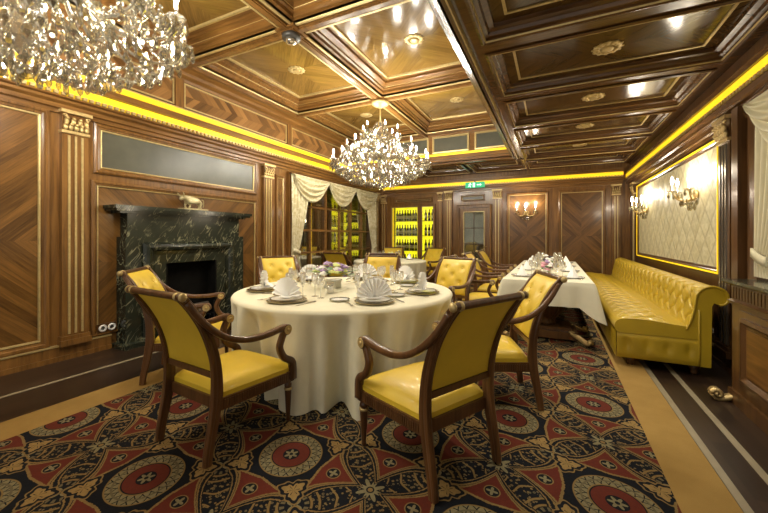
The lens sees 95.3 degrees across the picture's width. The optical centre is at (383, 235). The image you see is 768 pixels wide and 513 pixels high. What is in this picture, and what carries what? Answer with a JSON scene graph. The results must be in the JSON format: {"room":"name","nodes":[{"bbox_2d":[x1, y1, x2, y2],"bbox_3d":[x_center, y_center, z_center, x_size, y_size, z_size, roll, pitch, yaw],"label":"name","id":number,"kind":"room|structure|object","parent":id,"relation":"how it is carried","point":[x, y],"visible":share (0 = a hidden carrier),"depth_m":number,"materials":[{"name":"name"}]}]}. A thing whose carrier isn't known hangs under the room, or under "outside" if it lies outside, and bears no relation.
{"room":"restaurant dining room","nodes":[
{"label":"restaurant dining room","id":0,"kind":"room"},
{"bbox_2d":[0,47,380,376],"bbox_3d":[-2.494,-0.650,5.535,0.235,3.900,11.000,0,0,26],"label":"wall","id":1,"kind":"structure","parent":0,"point":[58,172],"depth_m":3.78,"materials":[{"name":"brown wood"}]},
{"bbox_2d":[96,321,116,333],"bbox_3d":[-3.191,1.050,4.028,0.049,0.100,0.200,0,0,26],"label":"wall socket","id":2,"kind":"object","parent":1,"relation":"attached to","point":[109,326],"visible":1,"depth_m":4.02,"materials":[{"name":"white plastic"}]},
{"bbox_2d":[0,45,385,192],"bbox_3d":[-2.406,-1.505,5.493,0.190,0.450,11.000,0,0,26],"label":"trim","id":3,"kind":"structure","parent":1,"relation":"attached to","point":[129,110],"depth_m":4.46,"materials":[{"name":"brown wood"}]},
{"bbox_2d":[289,172,378,277],"bbox_3d":[-0.974,-0.115,8.332,0.149,2.230,3.620,0,0,26],"label":"window curtain","id":4,"kind":"object","parent":1,"relation":"attached to","point":[305,189],"visible":0.9,"depth_m":7.33,"materials":[{"name":"beige fabric"}]},
{"bbox_2d":[291,174,308,277],"bbox_3d":[-1.649,-0.100,7.026,0.056,2.200,0.620,0,0,26],"label":"drape","id":5,"kind":"object","parent":4,"relation":"hanging from","point":[300,199],"depth_m":6.90,"materials":[{"name":"beige fabric"}]},
{"bbox_2d":[367,201,376,252],"bbox_3d":[-0.371,-0.100,9.674,0.056,2.200,0.620,0,0,26],"label":"drape","id":6,"kind":"object","parent":4,"relation":"hanging from","point":[371,209],"depth_m":9.76,"materials":[{"name":"beige fabric"}]},
{"bbox_2d":[301,186,371,277],"bbox_3d":[-1.104,-0.080,8.445,0.092,2.200,3.430,0,0,26],"label":"window","id":7,"kind":"structure","parent":1,"relation":"in","point":[325,208],"depth_m":8.48,"materials":[{"name":"brown wood"}]},
{"bbox_2d":[299,189,367,268],"bbox_3d":[-1.621,-0.025,8.695,0.940,2.750,3.750,0,0,26],"label":"wall","id":8,"kind":"structure","parent":0,"point":[328,190],"depth_m":10.14,"materials":[{"name":"brown wood"}]},
{"bbox_2d":[302,193,366,276],"bbox_3d":[-1.292,0.090,9.330,0.900,2.380,1.880,0,0,26],"label":"wine rack","id":9,"kind":"object","parent":8,"relation":"on","point":[317,215],"visible":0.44,"depth_m":8.67,"materials":[{"name":"brown wood"}]},
{"bbox_2d":[311,203,311,263],"bbox_3d":[-1.802,-0.150,8.560,0.050,1.900,0.050,0,0,26],"label":"light","id":10,"kind":"object","parent":9,"relation":"attached to","point":[311,203],"depth_m":8.56,"materials":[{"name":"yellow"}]},
{"bbox_2d":[332,211,365,215],"bbox_3d":[-1.268,-0.607,9.357,0.880,0.012,1.750,0,0,26],"label":"shelf","id":11,"kind":"object","parent":9,"relation":"attached to","point":[333,212],"depth_m":9.77,"materials":[{"name":"wood"}]},
{"bbox_2d":[332,227,365,228],"bbox_3d":[-1.268,-0.219,9.357,0.880,0.012,1.750,0,0,26],"label":"shelf","id":12,"kind":"object","parent":9,"relation":"attached to","point":[332,227],"depth_m":9.94,"materials":[{"name":"wood"}]},
{"bbox_2d":[0,0,767,180],"bbox_3d":[0.322,-2.135,4.231,6.400,1.090,11.100,0,0,26],"label":"ceiling","id":13,"kind":"structure","parent":0,"point":[522,70],"depth_m":4.29,"materials":[{"name":"brown wood"}]},
{"bbox_2d":[0,0,194,96],"bbox_3d":[-2.008,-1.566,1.955,1.660,1.379,1.656,0,0,-44],"label":"crystal chandelier","id":14,"kind":"object","parent":13,"relation":"hanging from","point":[36,11],"visible":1,"depth_m":2.16,"materials":[{"name":"clear glass"}]},
{"bbox_2d":[282,30,300,45],"bbox_3d":[-1.043,-2.204,3.935,0.210,0.102,0.210,0,0,26],"label":"smoke detector","id":15,"kind":"object","parent":13,"relation":"attached to","point":[290,37],"visible":1,"depth_m":3.88,"materials":[{"name":"grey metal"}]},
{"bbox_2d":[288,66,304,73],"bbox_3d":[-1.326,-2.509,5.304,0.262,0.027,0.262,0,0,26],"label":"rosette","id":16,"kind":"object","parent":13,"relation":"attached to","point":[294,69],"visible":1,"depth_m":5.28,"materials":[{"name":"gold"}]},
{"bbox_2d":[360,113,372,117],"bbox_3d":[-0.369,-2.509,7.285,0.262,0.027,0.262,0,0,26],"label":"rosette","id":17,"kind":"object","parent":13,"relation":"attached to","point":[366,115],"visible":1,"depth_m":7.25,"materials":[{"name":"gold"}]},
{"bbox_2d":[329,99,431,189],"bbox_3d":[-0.064,-1.518,5.913,1.711,1.475,1.708,0,0,-32],"label":"crystal chandelier","id":18,"kind":"object","parent":13,"relation":"hanging from","point":[378,103],"visible":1,"depth_m":5.83,"materials":[{"name":"clear glass"}]},
{"bbox_2d":[404,33,423,44],"bbox_3d":[0.385,-2.509,4.478,0.262,0.027,0.262,0,0,26],"label":"rosette","id":19,"kind":"object","parent":13,"relation":"attached to","point":[412,39],"visible":1,"depth_m":4.46,"materials":[{"name":"gold"}]},
{"bbox_2d":[450,97,463,102],"bbox_3d":[1.342,-2.509,6.459,0.262,0.027,0.262,0,0,26],"label":"rosette","id":20,"kind":"object","parent":13,"relation":"attached to","point":[455,99],"visible":1,"depth_m":6.43,"materials":[{"name":"gold"}]},
{"bbox_2d":[572,143,586,146],"bbox_3d":[3.692,-1.718,6.612,0.262,0.027,0.262,0,0,26],"label":"rosette","id":21,"kind":"object","parent":13,"relation":"attached to","point":[583,144],"visible":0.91,"depth_m":6.59,"materials":[{"name":"gold metal"}]},
{"bbox_2d":[576,123,594,128],"bbox_3d":[3.145,-1.718,5.478,0.262,0.027,0.262,0,0,26],"label":"rosette","id":22,"kind":"object","parent":13,"relation":"attached to","point":[586,125],"visible":0.99,"depth_m":5.44,"materials":[{"name":"gold"}]},
{"bbox_2d":[581,93,605,101],"bbox_3d":[2.597,-1.718,4.343,0.262,0.027,0.262,0,0,26],"label":"rosette","id":23,"kind":"object","parent":13,"relation":"attached to","point":[595,96],"visible":1,"depth_m":4.31,"materials":[{"name":"gold"}]},
{"bbox_2d":[591,40,624,55],"bbox_3d":[2.049,-1.718,3.208,0.262,0.027,0.262,0,0,26],"label":"rosette","id":24,"kind":"object","parent":13,"relation":"attached to","point":[605,48],"visible":1,"depth_m":3.18,"materials":[{"name":"gold"}]},
{"bbox_2d":[0,285,767,512],"bbox_3d":[0.433,1.349,4.233,6.800,0.102,11.200,0,0,26],"label":"floor","id":25,"kind":"structure","parent":0,"point":[736,448],"depth_m":2.81,"materials":[{"name":"brown wood"}]},
{"bbox_2d":[103,204,251,350],"bbox_3d":[-2.665,0.623,4.829,0.300,1.955,1.960,0,0,26],"label":"fireplace","id":26,"kind":"object","parent":25,"relation":"on","point":[190,251],"visible":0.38,"depth_m":4.67,"materials":[{"name":"black stone"}]},
{"bbox_2d":[103,204,251,219],"bbox_3d":[-2.679,-0.310,4.836,0.270,0.090,1.960,0,0,26],"label":"mantel shelf","id":27,"kind":"object","parent":26,"relation":"attached to","point":[124,210],"depth_m":4.51,"materials":[{"name":"black stone"}]},
{"bbox_2d":[178,192,207,210],"bbox_3d":[-2.658,-0.471,4.868,0.130,0.230,0.387,0,0,26],"label":"animal figurine","id":28,"kind":"object","parent":26,"relation":"on","point":[189,200],"visible":1,"depth_m":4.79,"materials":[{"name":"gold metal"}]},
{"bbox_2d":[320,251,355,276],"bbox_3d":[-0.776,0.789,6.867,0.688,0.990,0.805,0,0,29],"label":"armchair","id":29,"kind":"object","parent":25,"relation":"on","point":[340,257],"visible":0.3,"depth_m":6.58,"materials":[{"name":"yellow leather"}]},
{"bbox_2d":[0,287,743,512],"bbox_3d":[0.403,1.294,3.859,4.230,0.012,10.500,0,0,26],"label":"carpet","id":30,"kind":"object","parent":25,"relation":"on","point":[605,438],"visible":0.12,"depth_m":2.04,"materials":[{"name":"multicoloured carpet"}]},
{"bbox_2d":[117,265,231,384],"bbox_3d":[-1.930,0.789,3.320,0.805,0.990,0.688,0,0,-14],"label":"armchair","id":31,"kind":"object","parent":30,"relation":"on","point":[142,277],"visible":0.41,"depth_m":3.08,"materials":[{"name":"brown wood"}]},
{"bbox_2d":[125,285,296,468],"bbox_3d":[-1.084,0.789,2.270,0.688,0.990,0.805,0,0,31],"label":"armchair","id":32,"kind":"object","parent":30,"relation":"on","point":[211,379],"visible":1,"depth_m":2.13,"materials":[{"name":"yellow leather"}]},
{"bbox_2d":[257,255,300,281],"bbox_3d":[-1.396,0.789,4.926,0.688,0.990,0.805,0,0,-32],"label":"armchair","id":33,"kind":"object","parent":30,"relation":"on","point":[276,267],"visible":0.25,"depth_m":5.13,"materials":[{"name":"brown wood"}]},
{"bbox_2d":[356,255,401,277],"bbox_3d":[-0.109,0.789,5.107,0.688,0.990,0.805,0,0,14],"label":"armchair","id":34,"kind":"object","parent":30,"relation":"on","point":[387,261],"visible":0.28,"depth_m":5.35,"materials":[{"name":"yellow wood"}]},
{"bbox_2d":[366,253,401,266],"bbox_3d":[0.014,0.789,6.559,0.688,0.990,0.805,0,0,6],"label":"armchair","id":35,"kind":"object","parent":30,"relation":"on","point":[366,253],"visible":0.04,"depth_m":6.17,"materials":[{"name":"brown wood"}]},
{"bbox_2d":[420,247,445,281],"bbox_3d":[1.074,0.789,8.729,0.805,0.990,0.688,0,0,-44],"label":"armchair","id":36,"kind":"object","parent":30,"relation":"on","point":[432,256],"visible":0.44,"depth_m":8.82,"materials":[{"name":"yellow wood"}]},
{"bbox_2d":[355,291,528,503],"bbox_3d":[0.308,0.789,2.024,0.688,0.990,0.805,0,0,-37],"label":"armchair","id":37,"kind":"object","parent":30,"relation":"on","point":[430,395],"visible":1,"depth_m":1.87,"materials":[{"name":"yellow leather"}]},
{"bbox_2d":[426,257,477,302],"bbox_3d":[0.779,0.789,4.587,0.688,0.990,0.805,0,0,43],"label":"armchair","id":38,"kind":"object","parent":30,"relation":"on","point":[456,274],"visible":0.48,"depth_m":4.71,"materials":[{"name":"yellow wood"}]},
{"bbox_2d":[444,255,502,300],"bbox_3d":[1.345,0.789,5.150,0.805,0.990,0.688,0,0,27],"label":"armchair","id":39,"kind":"object","parent":30,"relation":"on","point":[475,295],"visible":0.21,"depth_m":5.00,"materials":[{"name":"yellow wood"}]},
{"bbox_2d":[462,252,510,293],"bbox_3d":[1.841,0.789,6.177,0.805,0.990,0.688,0,0,27],"label":"armchair","id":40,"kind":"object","parent":30,"relation":"on","point":[483,287],"visible":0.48,"depth_m":6.03,"materials":[{"name":"brown wood"}]},
{"bbox_2d":[476,249,516,282],"bbox_3d":[2.380,0.789,7.293,0.805,0.990,0.688,0,0,27],"label":"armchair","id":41,"kind":"object","parent":30,"relation":"on","point":[484,257],"visible":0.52,"depth_m":7.23,"materials":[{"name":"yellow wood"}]},
{"bbox_2d":[457,269,566,410],"bbox_3d":[0.956,0.789,2.856,0.805,0.990,0.688,0,0,5],"label":"armchair","id":42,"kind":"object","parent":30,"relation":"on","point":[542,287],"visible":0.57,"depth_m":2.60,"materials":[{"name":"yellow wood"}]},
{"bbox_2d":[503,306,593,345],"bbox_3d":[2.728,0.907,5.823,0.999,0.738,3.720,0,0,26],"label":"table","id":43,"kind":"object","parent":30,"relation":"on","point":[550,327],"visible":0.2,"depth_m":4.36,"materials":[{"name":"brown wood"}]},
{"bbox_2d":[497,260,606,324],"bbox_3d":[2.728,0.751,5.823,1.208,0.435,3.958,0,0,26],"label":"tablecloth","id":44,"kind":"object","parent":43,"relation":"on","point":[583,294],"visible":0.64,"depth_m":4.04,"materials":[{"name":"beige fabric"}]},
{"bbox_2d":[539,259,557,272],"bbox_3d":[2.313,0.432,4.997,0.260,0.203,0.249,0,0,-21],"label":"flower arrangement","id":45,"kind":"object","parent":44,"relation":"on","point":[548,263],"visible":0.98,"depth_m":4.93,"materials":[{"name":"plant"}]},
{"bbox_2d":[539,254,556,265],"bbox_3d":[2.726,0.418,5.814,0.256,0.230,0.311,0,0,4],"label":"flowers","id":46,"kind":"object","parent":45,"relation":"in","point":[550,258],"visible":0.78,"depth_m":5.76,"materials":[{"name":"plant"}]},
{"bbox_3d":[2.385,0.524,4.423,0.272,0.017,0.272,0,0,26],"label":"dinner plate","id":47,"kind":"object","parent":44,"relation":"on","visible":0},
{"bbox_2d":[567,267,578,277],"bbox_3d":[2.381,0.459,4.423,0.131,0.132,0.135,0,0,4],"label":"napkin","id":48,"kind":"object","parent":47,"relation":"on","point":[572,274],"visible":1,"depth_m":4.39,"materials":[{"name":"white fabric"}]},
{"bbox_3d":[1.845,0.524,4.684,0.272,0.017,0.272,0,0,26],"label":"dinner plate","id":49,"kind":"object","parent":44,"relation":"on","visible":0},
{"bbox_2d":[517,265,526,275],"bbox_3d":[1.841,0.459,4.683,0.131,0.132,0.135,0,0,-11],"label":"napkin","id":50,"kind":"object","parent":49,"relation":"on","point":[521,272],"visible":0.98,"depth_m":4.65,"materials":[{"name":"white fabric"}]},
{"bbox_3d":[2.790,0.524,5.260,0.272,0.017,0.272,0,0,26],"label":"dinner plate","id":51,"kind":"object","parent":44,"relation":"on","visible":0},
{"bbox_2d":[565,262,572,270],"bbox_3d":[2.785,0.459,5.259,0.131,0.132,0.135,0,0,-13],"label":"napkin","id":52,"kind":"object","parent":51,"relation":"on","point":[569,266],"visible":0.86,"depth_m":5.24,"materials":[{"name":"white fabric"}]},
{"bbox_3d":[2.249,0.524,5.521,0.272,0.017,0.272,0,0,26],"label":"dinner plate","id":53,"kind":"object","parent":44,"relation":"on","visible":0},
{"bbox_2d":[523,261,530,269],"bbox_3d":[2.246,0.459,5.519,0.131,0.132,0.135,0,0,-31],"label":"napkin","id":54,"kind":"object","parent":53,"relation":"on","point":[526,265],"visible":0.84,"depth_m":5.49,"materials":[{"name":"white fabric"}]},
{"bbox_3d":[0.134,0.916,7.820,1.480,0.745,1.480,0,0,26],"label":"round table","id":55,"kind":"object","parent":30,"relation":"on","visible":0},
{"bbox_2d":[354,258,425,279],"bbox_3d":[0.134,0.870,7.820,1.620,0.660,1.620,0,0,4],"label":"tablecloth","id":56,"kind":"object","parent":55,"relation":"on","point":[417,265],"visible":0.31,"depth_m":7.35,"materials":[{"name":"beige fabric"}]},
{"bbox_2d":[382,247,404,257],"bbox_3d":[0.222,0.789,9.095,0.688,0.990,0.805,0,0,4],"label":"armchair","id":57,"kind":"object","parent":25,"relation":"on","point":[400,250],"visible":0.15,"depth_m":9.39,"materials":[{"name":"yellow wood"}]},
{"bbox_2d":[586,258,729,374],"bbox_3d":[3.735,0.875,5.464,0.868,0.848,4.810,0,0,26],"label":"sofa","id":58,"kind":"object","parent":25,"relation":"on","point":[653,314],"visible":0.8,"depth_m":3.46,"materials":[{"name":"leather"}]},
{"bbox_2d":[707,278,767,434],"bbox_3d":[1.750,0.822,0.557,0.412,0.957,5.015,0,0,26],"label":"sideboard","id":59,"kind":"object","parent":25,"relation":"on","point":[748,391],"visible":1,"depth_m":2.50,"materials":[{"name":"brown wood"}]},
{"bbox_2d":[380,162,629,284],"bbox_3d":[2.693,-0.300,9.141,6.200,3.200,0.235,0,0,26],"label":"wall","id":60,"kind":"structure","parent":0,"point":[589,226],"depth_m":8.54,"materials":[{"name":"brown wood"}]},
{"bbox_2d":[390,204,435,259],"bbox_3d":[0.882,-0.010,10.187,1.410,1.780,0.405,0,0,26],"label":"wine cabinet","id":61,"kind":"object","parent":60,"relation":"attached to","point":[421,222],"visible":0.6,"depth_m":10.26,"materials":[{"name":"yellow"}]},
{"bbox_2d":[392,208,393,246],"bbox_3d":[0.264,-0.020,10.355,0.050,1.640,0.040,0,0,26],"label":"light","id":62,"kind":"object","parent":61,"relation":"attached to","point":[392,208],"depth_m":10.33,"materials":[{"name":"yellow"}]},
{"bbox_2d":[394,220,432,221],"bbox_3d":[0.892,-0.433,10.207,1.350,0.014,0.300,0,0,26],"label":"shelf","id":63,"kind":"object","parent":61,"relation":"attached to","point":[394,220],"depth_m":10.28,"materials":[{"name":"yellow wood"}]},
{"bbox_2d":[457,204,491,283],"bbox_3d":[2.369,0.335,9.242,0.910,2.330,0.095,0,0,26],"label":"door","id":64,"kind":"structure","parent":60,"relation":"in","point":[474,222],"depth_m":9.26,"materials":[{"name":"brown wood"}]},
{"bbox_2d":[465,181,484,187],"bbox_3d":[2.385,-1.350,9.148,0.500,0.190,0.110,0,0,26],"label":"exit sign","id":65,"kind":"object","parent":60,"relation":"attached to","point":[474,184],"visible":0.99,"depth_m":9.10,"materials":[{"name":"green plastic"}]},
{"bbox_2d":[383,167,623,196],"bbox_3d":[2.650,-1.345,9.053,5.900,0.370,0.190,0,0,26],"label":"trim","id":66,"kind":"structure","parent":60,"relation":"attached to","point":[421,187],"depth_m":8.71,"materials":[{"name":"brown wood"}]},
{"bbox_2d":[515,203,537,215],"bbox_3d":[3.488,-0.591,8.595,0.533,0.427,0.287,0,0,26],"label":"wall sconce","id":67,"kind":"object","parent":60,"relation":"attached to","point":[525,213],"visible":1,"depth_m":8.68,"materials":[{"name":"gold metal"}]},
{"bbox_2d":[629,32,767,377],"bbox_3d":[3.091,-0.300,2.838,0.242,3.200,11.000,0,0,26],"label":"wall","id":68,"kind":"structure","parent":0,"point":[709,243],"depth_m":3.75,"materials":[{"name":"beige fabric"}]},
{"bbox_2d":[628,195,647,218],"bbox_3d":[4.621,-0.510,6.370,0.287,0.427,0.533,0,0,26],"label":"wall sconce","id":69,"kind":"object","parent":68,"relation":"attached to","point":[641,198],"visible":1,"depth_m":6.34,"materials":[{"name":"gold metal"}]},
{"bbox_2d":[667,173,698,210],"bbox_3d":[3.578,-0.510,4.209,0.287,0.427,0.533,0,0,26],"label":"wall sconce","id":70,"kind":"object","parent":68,"relation":"attached to","point":[694,196],"visible":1,"depth_m":4.17,"materials":[{"name":"gold metal"}]},
{"bbox_2d":[625,43,767,178],"bbox_3d":[3.045,-1.295,2.861,0.104,0.370,11.000,0,0,26],"label":"trim","id":71,"kind":"structure","parent":68,"relation":"attached to","point":[757,65],"depth_m":3.54,"materials":[{"name":"brown wood"}]},
{"bbox_2d":[625,71,767,188],"bbox_3d":[3.042,-1.135,2.862,0.110,0.190,11.000,0,0,26],"label":"trim","id":72,"kind":"structure","parent":68,"relation":"attached to","point":[701,134],"depth_m":4.04,"materials":[{"name":"brown wood"}]},
{"bbox_2d":[743,89,767,278],"bbox_3d":[2.284,-0.385,1.484,0.142,1.410,2.920,0,0,26],"label":"sheer curtain","id":73,"kind":"object","parent":68,"relation":"hanging from","point":[757,109],"visible":1,"depth_m":2.66,"materials":[{"name":"white fabric"}]},
{"bbox_2d":[754,126,767,278],"bbox_3d":[2.810,-0.370,2.474,0.056,1.380,0.620,0,0,26],"label":"drape","id":74,"kind":"object","parent":73,"relation":"hanging from","point":[761,146],"depth_m":2.68,"materials":[{"name":"beige fabric"}]},
{"bbox_3d":[-0.394,0.916,3.577,1.970,0.745,1.970,0,0,26],"label":"round table","id":75,"kind":"object","parent":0,"visible":0},
{"bbox_2d":[231,277,452,420],"bbox_3d":[-0.395,0.913,3.575,2.163,0.746,2.171,0,0,26],"label":"tablecloth","id":76,"kind":"object","parent":75,"relation":"on","point":[322,340],"visible":0.7,"depth_m":2.62,"materials":[{"name":"beige fabric"}]},
{"bbox_2d":[246,288,274,291],"bbox_3d":[-1.186,0.530,3.463,0.332,0.017,0.332,0,0,26],"label":"charger plate","id":77,"kind":"object","parent":76,"relation":"on","point":[248,289],"visible":0.49,"depth_m":3.42,"materials":[{"name":"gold metal"}]},
{"bbox_2d":[250,285,274,289],"bbox_3d":[-1.186,0.514,3.463,0.272,0.017,0.272,0,0,26],"label":"dinner plate","id":78,"kind":"object","parent":77,"relation":"on","point":[253,287],"visible":0.7,"depth_m":3.44,"materials":[{"name":"white ceramic"}]},
{"bbox_2d":[259,270,273,287],"bbox_3d":[-1.158,0.423,3.467,0.115,0.163,0.309,0,0,-8],"label":"napkin","id":79,"kind":"object","parent":78,"relation":"on","point":[264,276],"visible":1,"depth_m":3.43,"materials":[{"name":"white fabric"}]},
{"bbox_2d":[266,297,306,302],"bbox_3d":[-0.803,0.530,2.890,0.332,0.017,0.332,0,0,26],"label":"charger plate","id":80,"kind":"object","parent":76,"relation":"on","point":[303,298],"visible":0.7,"depth_m":2.84,"materials":[{"name":"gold metal"}]},
{"bbox_2d":[269,295,302,300],"bbox_3d":[-0.803,0.514,2.890,0.272,0.017,0.272,0,0,26],"label":"dinner plate","id":81,"kind":"object","parent":80,"relation":"on","point":[277,298],"visible":0.77,"depth_m":2.89,"materials":[{"name":"white ceramic"}]},
{"bbox_2d":[272,277,300,297],"bbox_3d":[-0.789,0.423,2.913,0.309,0.163,0.115,0,0,31],"label":"napkin","id":82,"kind":"object","parent":81,"relation":"on","point":[285,287],"visible":1,"depth_m":2.88,"materials":[{"name":"white fabric"}]},
{"bbox_2d":[296,278,323,281],"bbox_3d":[-0.889,0.530,4.205,0.332,0.017,0.332,0,0,26],"label":"charger plate","id":83,"kind":"object","parent":76,"relation":"on","point":[321,278],"visible":0.55,"depth_m":4.19,"materials":[{"name":"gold metal"}]},
{"bbox_2d":[298,277,320,279],"bbox_3d":[-0.889,0.514,4.205,0.272,0.017,0.272,0,0,26],"label":"dinner plate","id":84,"kind":"object","parent":83,"relation":"on","point":[302,278],"visible":0.61,"depth_m":4.20,"materials":[{"name":"white ceramic"}]},
{"bbox_2d":[298,264,318,278],"bbox_3d":[-0.872,0.423,4.184,0.309,0.163,0.115,0,0,-38],"label":"napkin","id":85,"kind":"object","parent":84,"relation":"on","point":[309,269],"visible":0.78,"depth_m":4.17,"materials":[{"name":"white fabric"}]},
{"bbox_2d":[311,273,318,296],"bbox_3d":[-0.615,0.436,3.127,0.068,0.205,0.068,0,0,26],"label":"wine glass","id":86,"kind":"object","parent":76,"relation":"on","point":[312,273],"visible":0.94,"depth_m":3.12,"materials":[{"name":"clear glass"}]},
{"bbox_2d":[316,276,324,298],"bbox_3d":[-0.550,0.447,3.042,0.080,0.185,0.080,0,0,26],"label":"water goblet","id":87,"kind":"object","parent":76,"relation":"on","point":[318,276],"visible":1,"depth_m":3.03,"materials":[{"name":"clear glass"}]},
{"bbox_2d":[326,282,333,293],"bbox_3d":[-0.506,0.489,3.298,0.072,0.100,0.071,0,0,26],"label":"votive candle","id":88,"kind":"object","parent":76,"relation":"on","point":[328,288],"visible":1,"depth_m":3.28,"materials":[{"name":"clear glass"}]},
{"bbox_2d":[311,261,355,288],"bbox_3d":[-0.554,0.401,3.659,0.567,0.277,0.482,0,0,26],"label":"flower arrangement","id":89,"kind":"object","parent":76,"relation":"on","point":[325,269],"visible":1,"depth_m":3.58,"materials":[{"name":"plant"}]},
{"bbox_2d":[329,297,349,301],"bbox_3d":[-0.370,0.530,2.913,0.171,0.017,0.171,0,0,26],"label":"bread plate","id":90,"kind":"object","parent":76,"relation":"on","point":[336,299],"visible":1,"depth_m":2.93,"materials":[{"name":"white ceramic"}]},
{"bbox_2d":[354,298,394,304],"bbox_3d":[-0.078,0.530,2.842,0.332,0.017,0.332,0,0,26],"label":"charger plate","id":91,"kind":"object","parent":76,"relation":"on","point":[391,300],"visible":0.57,"depth_m":2.80,"materials":[{"name":"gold metal"}]},
{"bbox_2d":[358,296,390,301],"bbox_3d":[-0.078,0.514,2.842,0.272,0.017,0.272,0,0,26],"label":"dinner plate","id":92,"kind":"object","parent":91,"relation":"on","point":[384,298],"visible":0.77,"depth_m":2.84,"materials":[{"name":"white ceramic"}]},
{"bbox_2d":[356,278,391,298],"bbox_3d":[-0.089,0.423,2.867,0.309,0.163,0.115,0,0,-23],"label":"napkin","id":93,"kind":"object","parent":92,"relation":"on","point":[374,288],"visible":1,"depth_m":2.83,"materials":[{"name":"white fabric"}]},
{"bbox_2d":[389,293,405,296],"bbox_3d":[0.108,0.530,3.142,0.171,0.017,0.171,0,0,26],"label":"bread plate","id":94,"kind":"object","parent":76,"relation":"on","point":[392,294],"visible":0.87,"depth_m":3.15,"materials":[{"name":"white ceramic"}]},
{"bbox_2d":[392,280,417,283],"bbox_3d":[0.252,0.530,4.050,0.332,0.017,0.332,0,0,26],"label":"charger plate","id":95,"kind":"object","parent":76,"relation":"on","point":[392,280],"visible":0.59,"depth_m":4.01,"materials":[{"name":"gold metal"}]},
{"bbox_2d":[394,279,416,281],"bbox_3d":[0.252,0.514,4.050,0.272,0.017,0.272,0,0,26],"label":"dinner plate","id":96,"kind":"object","parent":95,"relation":"on","point":[411,280],"visible":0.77,"depth_m":4.06,"materials":[{"name":"white ceramic"}]},
{"bbox_2d":[397,265,415,279],"bbox_3d":[0.229,0.423,4.034,0.115,0.163,0.309,0,0,-36],"label":"napkin","id":97,"kind":"object","parent":96,"relation":"on","point":[408,273],"visible":0.97,"depth_m":4.02,"materials":[{"name":"white fabric"}]},
{"bbox_2d":[399,284,414,286],"bbox_3d":[0.248,0.530,3.750,0.171,0.017,0.171,0,0,26],"label":"bread plate","id":98,"kind":"object","parent":76,"relation":"on","point":[403,285],"visible":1,"depth_m":3.77,"materials":[{"name":"white ceramic"}]},
{"bbox_2d":[404,290,439,294],"bbox_3d":[0.359,0.530,3.306,0.332,0.017,0.332,0,0,26],"label":"charger plate","id":99,"kind":"object","parent":76,"relation":"on","point":[406,291],"visible":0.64,"depth_m":3.26,"materials":[{"name":"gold metal"}]},
{"bbox_2d":[408,288,435,292],"bbox_3d":[0.359,0.514,3.306,0.272,0.017,0.272,0,0,26],"label":"dinner plate","id":100,"kind":"object","parent":99,"relation":"on","point":[409,289],"visible":0.8,"depth_m":3.31,"materials":[{"name":"white ceramic"}]},
{"bbox_2d":[414,272,426,289],"bbox_3d":[0.333,0.423,3.316,0.115,0.163,0.309,0,0,20],"label":"napkin","id":101,"kind":"object","parent":100,"relation":"on","point":[422,280],"visible":1,"depth_m":3.27,"materials":[{"name":"white fabric"}]},
{"bbox_3d":[-0.231,0.530,4.360,0.332,0.017,0.332,0,0,26],"label":"charger plate","id":102,"kind":"object","parent":76,"relation":"on","visible":0},
{"bbox_2d":[355,276,375,278],"bbox_3d":[-0.231,0.514,4.360,0.272,0.017,0.272,0,0,26],"label":"dinner plate","id":103,"kind":"object","parent":102,"relation":"on","point":[355,276],"visible":0.7,"depth_m":4.36,"materials":[{"name":"white ceramic"}]},
{"bbox_2d":[354,263,377,276],"bbox_3d":[-0.236,0.423,4.333,0.309,0.163,0.115,0,0,12],"label":"napkin","id":104,"kind":"object","parent":103,"relation":"on","point":[369,268],"visible":0.86,"depth_m":4.35,"materials":[{"name":"white fabric"}]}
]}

